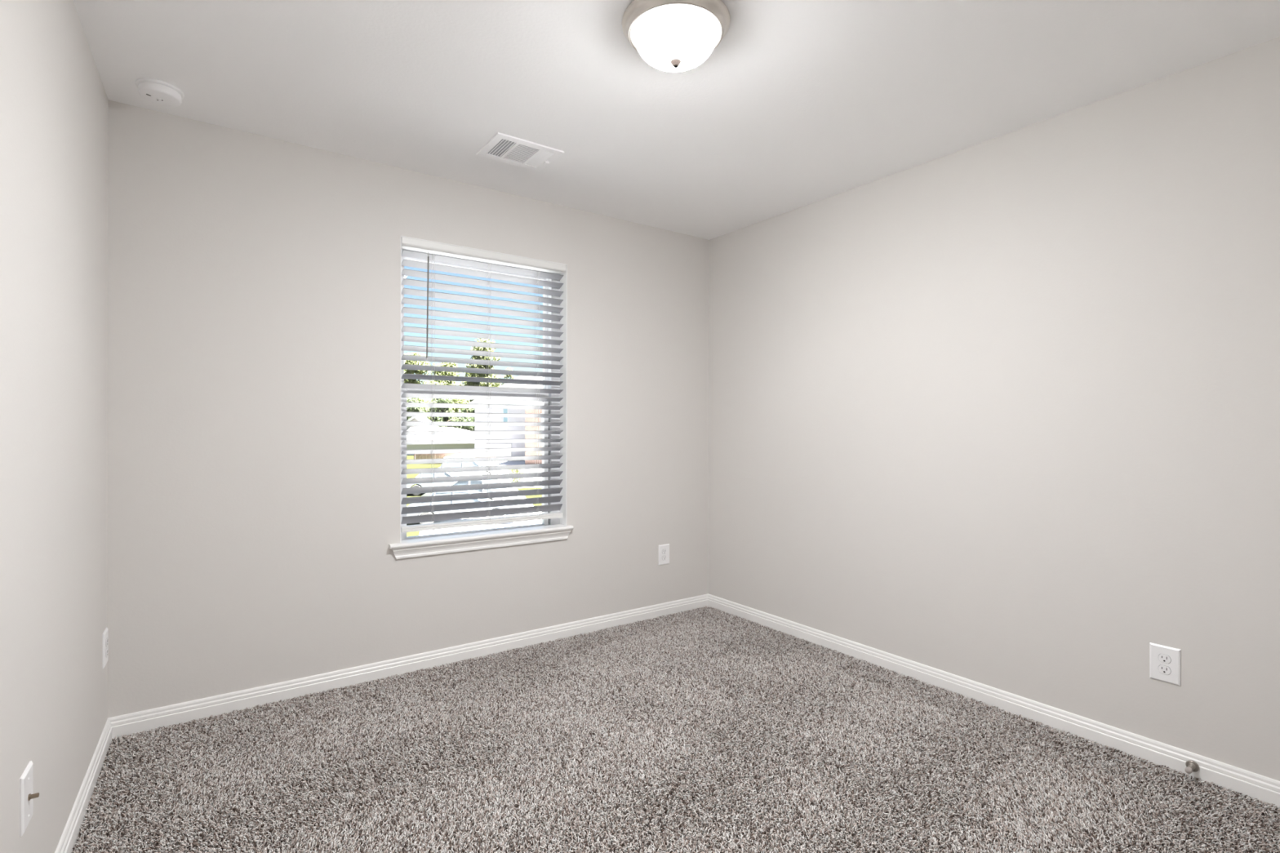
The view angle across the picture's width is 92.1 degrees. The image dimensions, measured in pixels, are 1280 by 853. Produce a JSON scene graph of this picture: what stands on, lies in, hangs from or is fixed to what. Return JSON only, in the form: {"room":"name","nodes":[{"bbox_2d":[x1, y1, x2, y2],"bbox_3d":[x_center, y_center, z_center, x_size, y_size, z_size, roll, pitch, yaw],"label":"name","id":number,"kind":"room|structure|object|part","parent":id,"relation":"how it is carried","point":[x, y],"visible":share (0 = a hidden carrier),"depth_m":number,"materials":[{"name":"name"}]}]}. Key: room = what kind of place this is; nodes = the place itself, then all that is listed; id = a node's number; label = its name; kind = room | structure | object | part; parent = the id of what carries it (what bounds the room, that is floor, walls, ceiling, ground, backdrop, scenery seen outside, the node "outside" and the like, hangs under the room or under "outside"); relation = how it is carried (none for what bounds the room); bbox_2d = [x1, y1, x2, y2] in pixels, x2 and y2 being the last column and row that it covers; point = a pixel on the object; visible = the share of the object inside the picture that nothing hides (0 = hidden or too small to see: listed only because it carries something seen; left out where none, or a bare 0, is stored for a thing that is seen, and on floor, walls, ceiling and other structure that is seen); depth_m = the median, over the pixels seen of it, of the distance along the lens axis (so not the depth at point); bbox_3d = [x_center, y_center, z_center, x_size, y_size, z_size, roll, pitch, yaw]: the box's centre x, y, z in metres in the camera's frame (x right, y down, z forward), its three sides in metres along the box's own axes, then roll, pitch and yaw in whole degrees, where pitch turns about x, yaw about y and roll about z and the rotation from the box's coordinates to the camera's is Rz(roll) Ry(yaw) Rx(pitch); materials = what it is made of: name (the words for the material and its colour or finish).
{"room":"empty bedroom","nodes":[
{"label":"empty bedroom","id":0,"kind":"room"},
{"bbox_2d":[0,0,108,852],"bbox_3d":[-1.139,-0.005,0.901,0.150,2.510,3.700,0,0,-34],"label":"wall","id":1,"kind":"structure","parent":0,"point":[54,101],"depth_m":1.56,"materials":[{"name":"white paint"}]},
{"bbox_2d":[19,760,39,837],"bbox_3d":[-1.357,0.826,1.377,0.023,0.126,0.086,0,0,-34],"label":"plate","id":2,"kind":"object","parent":1,"relation":"attached to","point":[27,795],"visible":1,"depth_m":1.36,"materials":[{"name":"white plastic"}]},
{"bbox_2d":[54,718,111,852],"bbox_3d":[-1.102,1.159,0.990,0.014,0.083,3.301,0,0,-34],"label":"baseboard","id":3,"kind":"structure","parent":1,"relation":"attached to","point":[70,833],"depth_m":1.91,"materials":[{"name":"white paint"}]},
{"bbox_2d":[102,627,108,668],"bbox_3d":[-1.980,0.820,2.287,0.009,0.126,0.086,0,0,-34],"label":"wall outlet","id":4,"kind":"object","parent":1,"relation":"attached to","point":[105,634],"visible":1,"depth_m":2.27,"materials":[{"name":"white plastic"}]},
{"bbox_2d":[107,99,709,717],"bbox_3d":[-0.835,-0.009,3.299,3.443,2.510,0.170,0,0,-35],"label":"wall","id":5,"kind":"structure","parent":0,"point":[254,280],"depth_m":2.77,"materials":[{"name":"white paint"}]},
{"bbox_2d":[107,593,708,740],"bbox_3d":[-0.784,1.155,3.226,3.043,0.083,0.014,0,0,-35],"label":"baseboard","id":6,"kind":"structure","parent":5,"relation":"attached to","point":[184,712],"depth_m":2.88,"materials":[{"name":"white paint"}]},
{"bbox_2d":[388,524,573,559],"bbox_3d":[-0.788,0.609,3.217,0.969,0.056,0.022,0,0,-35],"label":"trim","id":7,"kind":"structure","parent":5,"relation":"attached to","point":[468,545],"depth_m":3.18,"materials":[{"name":"white paint"}]},
{"bbox_2d":[400,235,567,542],"bbox_3d":[-0.832,-0.161,3.300,0.907,1.516,0.168,0,0,-35],"label":"window","id":8,"kind":"structure","parent":5,"relation":"in","point":[563,377],"depth_m":3.50,"materials":[{"name":"white plastic"}]},
{"bbox_3d":[-0.876,-0.514,3.342,0.810,0.720,0.030,0,0,-35],"label":"sash","id":9,"kind":"part","parent":8,"relation":"part of","materials":[{"name":"glass"}]},
{"bbox_3d":[-0.855,0.194,3.302,0.796,0.784,0.036,0,0,-35],"label":"sash","id":10,"kind":"part","parent":8,"relation":"part of","materials":[{"name":"white plastic"}]},
{"bbox_2d":[400,236,565,533],"bbox_3d":[-0.800,-0.197,3.255,0.893,1.435,0.080,0,0,-35],"label":"window blind","id":11,"kind":"object","parent":8,"relation":"attached to","point":[407,243],"visible":0.98,"depth_m":3.23,"materials":[{"name":"white plastic"}]},
{"bbox_3d":[-1.033,-0.192,3.067,0.001,1.356,0.001,0,0,-35],"label":"lift cord","id":12,"kind":"part","parent":11,"relation":"part of","materials":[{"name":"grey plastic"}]},
{"bbox_3d":[-1.041,-0.187,3.095,0.005,1.366,0.052,0,0,-35],"label":"ladder cord","id":13,"kind":"part","parent":11,"relation":"part of","materials":[{"name":"white fabric"}]},
{"bbox_3d":[-0.808,0.502,3.262,0.878,0.026,0.048,0,0,-35],"label":"rail","id":14,"kind":"part","parent":11,"relation":"part of","materials":[{"name":"white plastic"}]},
{"bbox_3d":[-0.803,-0.186,3.264,0.005,1.366,0.052,0,0,-35],"label":"ladder cord","id":15,"kind":"part","parent":11,"relation":"part of","materials":[{"name":"white fabric"}]},
{"bbox_3d":[-0.795,-0.191,3.235,0.001,1.356,0.001,0,0,-35],"label":"lift cord","id":16,"kind":"part","parent":11,"relation":"part of","materials":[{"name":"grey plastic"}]},
{"bbox_3d":[-0.572,-0.186,3.427,0.005,1.366,0.052,0,0,-35],"label":"ladder cord","id":17,"kind":"part","parent":11,"relation":"part of","materials":[{"name":"white fabric"}]},
{"bbox_3d":[-0.564,-0.191,3.398,0.001,1.356,0.001,0,0,-35],"label":"lift cord","id":18,"kind":"part","parent":11,"relation":"part of","materials":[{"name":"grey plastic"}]},
{"bbox_2d":[658,543,669,565],"bbox_3d":[0.153,0.808,3.891,0.086,0.126,0.009,0,0,-35],"label":"wall outlet","id":19,"kind":"object","parent":5,"relation":"attached to","point":[664,549],"visible":1,"depth_m":3.89,"materials":[{"name":"white plastic"}]},
{"bbox_2d":[662,549,666,554],"bbox_3d":[0.154,0.789,3.889,0.034,0.028,0.003,0,0,-35],"label":"receptacle","id":20,"kind":"object","parent":19,"relation":"attached to","point":[664,551],"depth_m":3.89,"materials":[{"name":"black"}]},
{"bbox_2d":[72,0,1279,239],"bbox_3d":[0.207,-1.363,1.827,3.743,0.250,3.770,0,0,-35],"label":"ceiling","id":21,"kind":"structure","parent":0,"point":[800,103],"depth_m":2.21,"materials":[{"name":"white paint"}]},
{"bbox_2d":[134,78,184,106],"bbox_3d":[-1.768,-1.224,2.272,0.143,0.040,0.143,0,0,26],"label":"smoke detector","id":22,"kind":"object","parent":21,"relation":"attached to","point":[159,92],"visible":1,"depth_m":2.24,"materials":[{"name":"white plastic"}]},
{"bbox_2d":[476,132,564,171],"bbox_3d":[-0.543,-1.234,2.795,0.315,0.017,0.252,0,0,-35],"label":"ceiling vent","id":23,"kind":"object","parent":21,"relation":"in","point":[504,148],"visible":1,"depth_m":2.79,"materials":[{"name":"white metal"}]},
{"bbox_2d":[622,0,730,71],"bbox_3d":[0.110,-1.169,1.889,0.331,0.139,0.331,0,0,-35],"label":"ceiling light","id":24,"kind":"object","parent":21,"relation":"attached to","point":[668,35],"visible":1,"depth_m":1.81,"materials":[{"name":"white glass"}]},
{"bbox_2d":[72,608,1279,852],"bbox_3d":[0.201,1.327,1.832,3.743,0.250,3.770,0,0,-35],"label":"floor","id":25,"kind":"structure","parent":0,"point":[624,833],"depth_m":2.02,"materials":[{"name":"grey carpet"}]},
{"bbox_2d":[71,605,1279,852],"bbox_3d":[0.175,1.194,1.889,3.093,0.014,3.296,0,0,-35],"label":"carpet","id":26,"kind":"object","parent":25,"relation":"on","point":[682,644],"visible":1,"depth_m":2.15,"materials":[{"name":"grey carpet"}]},
{"bbox_2d":[708,36,1279,781],"bbox_3d":[1.517,-0.002,2.777,0.150,2.510,3.700,0,0,-36],"label":"wall","id":27,"kind":"structure","parent":0,"point":[1002,412],"depth_m":2.50,"materials":[{"name":"white paint"}]},
{"bbox_2d":[707,594,1279,809],"bbox_3d":[1.419,1.161,2.772,0.014,0.083,3.300,0,0,-36],"label":"baseboard","id":28,"kind":"structure","parent":27,"relation":"attached to","point":[1254,785],"depth_m":2.49,"materials":[{"name":"white paint"}]},
{"bbox_2d":[1184,760,1199,773],"bbox_3d":[1.867,1.161,2.094,0.058,0.036,0.036,0,0,-36],"label":"door stop","id":29,"kind":"object","parent":28,"relation":"attached to","point":[1192,766],"visible":1,"depth_m":2.10,"materials":[{"name":"grey metal"}]},
{"bbox_2d":[1149,642,1181,685],"bbox_3d":[1.853,0.840,2.179,0.009,0.126,0.086,0,0,-36],"label":"wall outlet","id":30,"kind":"object","parent":27,"relation":"attached to","point":[1164,661],"visible":1,"depth_m":2.18,"materials":[{"name":"white plastic"}]},
{"bbox_2d":[1158,664,1171,675],"bbox_3d":[1.851,0.859,2.178,0.004,0.029,0.036,0,0,-35],"label":"receptacle","id":31,"kind":"object","parent":30,"relation":"attached to","point":[1163,669],"depth_m":2.18,"materials":[{"name":"white plastic"}]},
{"bbox_2d":[1158,653,1171,663],"bbox_3d":[1.852,0.820,2.178,0.004,0.029,0.036,0,0,-35],"label":"receptacle","id":32,"kind":"object","parent":30,"relation":"attached to","point":[1162,658],"depth_m":2.18,"materials":[{"name":"white plastic"}]},
{"label":"outside","id":33,"kind":"structure","parent":0,"visible":0},
{"bbox_2d":[406,455,473,536],"bbox_3d":[-32.539,4.015,97.501,240.000,0.150,189.400,0,0,-35],"label":"lawn","id":34,"kind":"structure","parent":33,"point":[408,457],"depth_m":59.82,"materials":[{"name":"yellow plant"}]},
{"bbox_2d":[406,397,427,419],"bbox_3d":[-36.469,-0.240,99.350,5.424,8.748,5.603,0,0,-35],"label":"tree","id":35,"kind":"object","parent":34,"relation":"on","point":[408,400],"visible":0.1,"depth_m":98.43,"materials":[{"name":"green plant"}]},
{"bbox_2d":[404,351,435,420],"bbox_3d":[-41.722,-4.720,112.882,9.318,17.745,8.105,0,0,-35],"label":"tree","id":36,"kind":"object","parent":34,"relation":"on","point":[406,362],"visible":0.25,"depth_m":111.86,"materials":[{"name":"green plant"}]},
{"bbox_2d":[406,416,474,455],"bbox_3d":[-28.153,1.316,89.003,18.300,5.900,10.000,0,0,0],"label":"house","id":37,"kind":"structure","parent":34,"relation":"on","point":[419,446],"depth_m":84.97,"materials":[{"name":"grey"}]},
{"bbox_2d":[426,398,458,426],"bbox_3d":[-34.054,-0.320,105.492,6.391,9.997,5.416,0,0,-35],"label":"tree","id":38,"kind":"object","parent":34,"relation":"on","point":[442,400],"visible":0.23,"depth_m":105.33,"materials":[{"name":"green plant"}]},
{"bbox_2d":[423,362,470,426],"bbox_3d":[-39.622,-4.691,124.672,9.663,17.571,10.604,0,0,-35],"label":"tree","id":39,"kind":"object","parent":34,"relation":"on","point":[443,364],"visible":0.22,"depth_m":123.50,"materials":[{"name":"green plant"}]},
{"bbox_2d":[413,452,496,464],"bbox_3d":[-19.805,3.411,66.069,8.805,1.439,0.176,0,0,0],"label":"fence","id":40,"kind":"object","parent":34,"relation":"on","point":[476,454],"visible":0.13,"depth_m":65.98,"materials":[{"name":"brown wood"}]},
{"bbox_2d":[453,408,474,431],"bbox_3d":[-27.439,0.460,99.032,5.514,8.496,5.580,0,0,-35],"label":"tree","id":41,"kind":"object","parent":34,"relation":"on","point":[463,410],"visible":0.29,"depth_m":97.95,"materials":[{"name":"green plant"}]},
{"bbox_2d":[456,364,499,429],"bbox_3d":[-36.385,-5.029,138.282,11.147,18.263,10.249,0,0,-35],"label":"tree","id":42,"kind":"object","parent":34,"relation":"on","point":[466,374],"visible":0.02,"depth_m":137.02,"materials":[{"name":"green plant"}]},
{"bbox_2d":[465,337,502,386],"bbox_3d":[-28.382,-5.951,111.180,7.881,20.237,6.875,0,0,-35],"label":"tree","id":43,"kind":"object","parent":34,"relation":"on","point":[480,348],"visible":0.36,"depth_m":110.07,"materials":[{"name":"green plant"}]},
{"bbox_2d":[467,375,542,464],"bbox_3d":[-12.648,-1.119,73.498,14.500,10.900,18.200,0,0,0],"label":"house","id":44,"kind":"structure","parent":34,"relation":"on","point":[520,377],"depth_m":71.99,"materials":[{"name":"grey"}]},
{"bbox_3d":[-15.697,-1.122,71.966,0.500,2.100,0.015,0,0,0],"label":"pane","id":45,"kind":"part","parent":44,"relation":"part of","materials":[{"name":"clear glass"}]},
{"bbox_2d":[498,366,513,386],"bbox_3d":[-25.894,-3.851,121.978,4.046,15.994,4.145,0,0,-35],"label":"tree","id":46,"kind":"object","parent":34,"relation":"on","point":[505,375],"visible":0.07,"depth_m":121.96,"materials":[{"name":"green plant"}]},
{"bbox_2d":[504,469,525,481],"bbox_3d":[-9.165,3.582,45.555,1.597,1.426,1.231,0,0,-35],"label":"shrub","id":47,"kind":"object","parent":34,"relation":"on","point":[513,471],"visible":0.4,"depth_m":45.46,"materials":[{"name":"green plant"}]},
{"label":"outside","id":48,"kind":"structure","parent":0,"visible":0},
{"bbox_2d":[418,461,542,535],"bbox_3d":[-0.116,4.168,46.154,29.374,0.150,59.789,0,0,-17],"label":"street","id":49,"kind":"structure","parent":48,"point":[498,463],"depth_m":27.03,"materials":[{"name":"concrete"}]},
{"bbox_2d":[406,472,457,495],"bbox_3d":[-11.998,3.364,37.509,4.580,1.440,1.807,0,0,-11],"label":"car","id":50,"kind":"object","parent":49,"relation":"on","point":[437,474],"visible":0.12,"depth_m":36.64,"materials":[{"name":"silver metal"}]},
{"bbox_2d":[406,489,517,524],"bbox_3d":[-7.598,3.396,26.509,4.580,1.440,1.807,0,0,-11],"label":"car","id":51,"kind":"object","parent":49,"relation":"on","point":[473,491],"visible":0.3,"depth_m":25.73,"materials":[{"name":"grey paint"}]},
{"bbox_2d":[421,479,517,500],"bbox_3d":[-8.817,3.382,32.009,4.580,1.440,1.807,0,0,14],"label":"car","id":52,"kind":"object","parent":49,"relation":"on","point":[482,482],"visible":0.12,"depth_m":31.27,"materials":[{"name":"white paint"}]},
{"bbox_2d":[440,456,499,475],"bbox_3d":[-13.197,3.192,47.508,4.580,1.740,1.808,0,0,-9],"label":"car","id":53,"kind":"object","parent":49,"relation":"on","point":[464,464],"visible":0.34,"depth_m":46.72,"materials":[{"name":"white paint"}]},
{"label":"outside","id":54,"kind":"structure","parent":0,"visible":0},
{"bbox_2d":[516,487,542,506],"bbox_3d":[-2.251,4.163,36.190,8.665,0.150,12.396,0,0,-17],"label":"verge","id":55,"kind":"structure","parent":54,"point":[525,488],"depth_m":36.27,"materials":[{"name":"yellow plant"}]}
]}

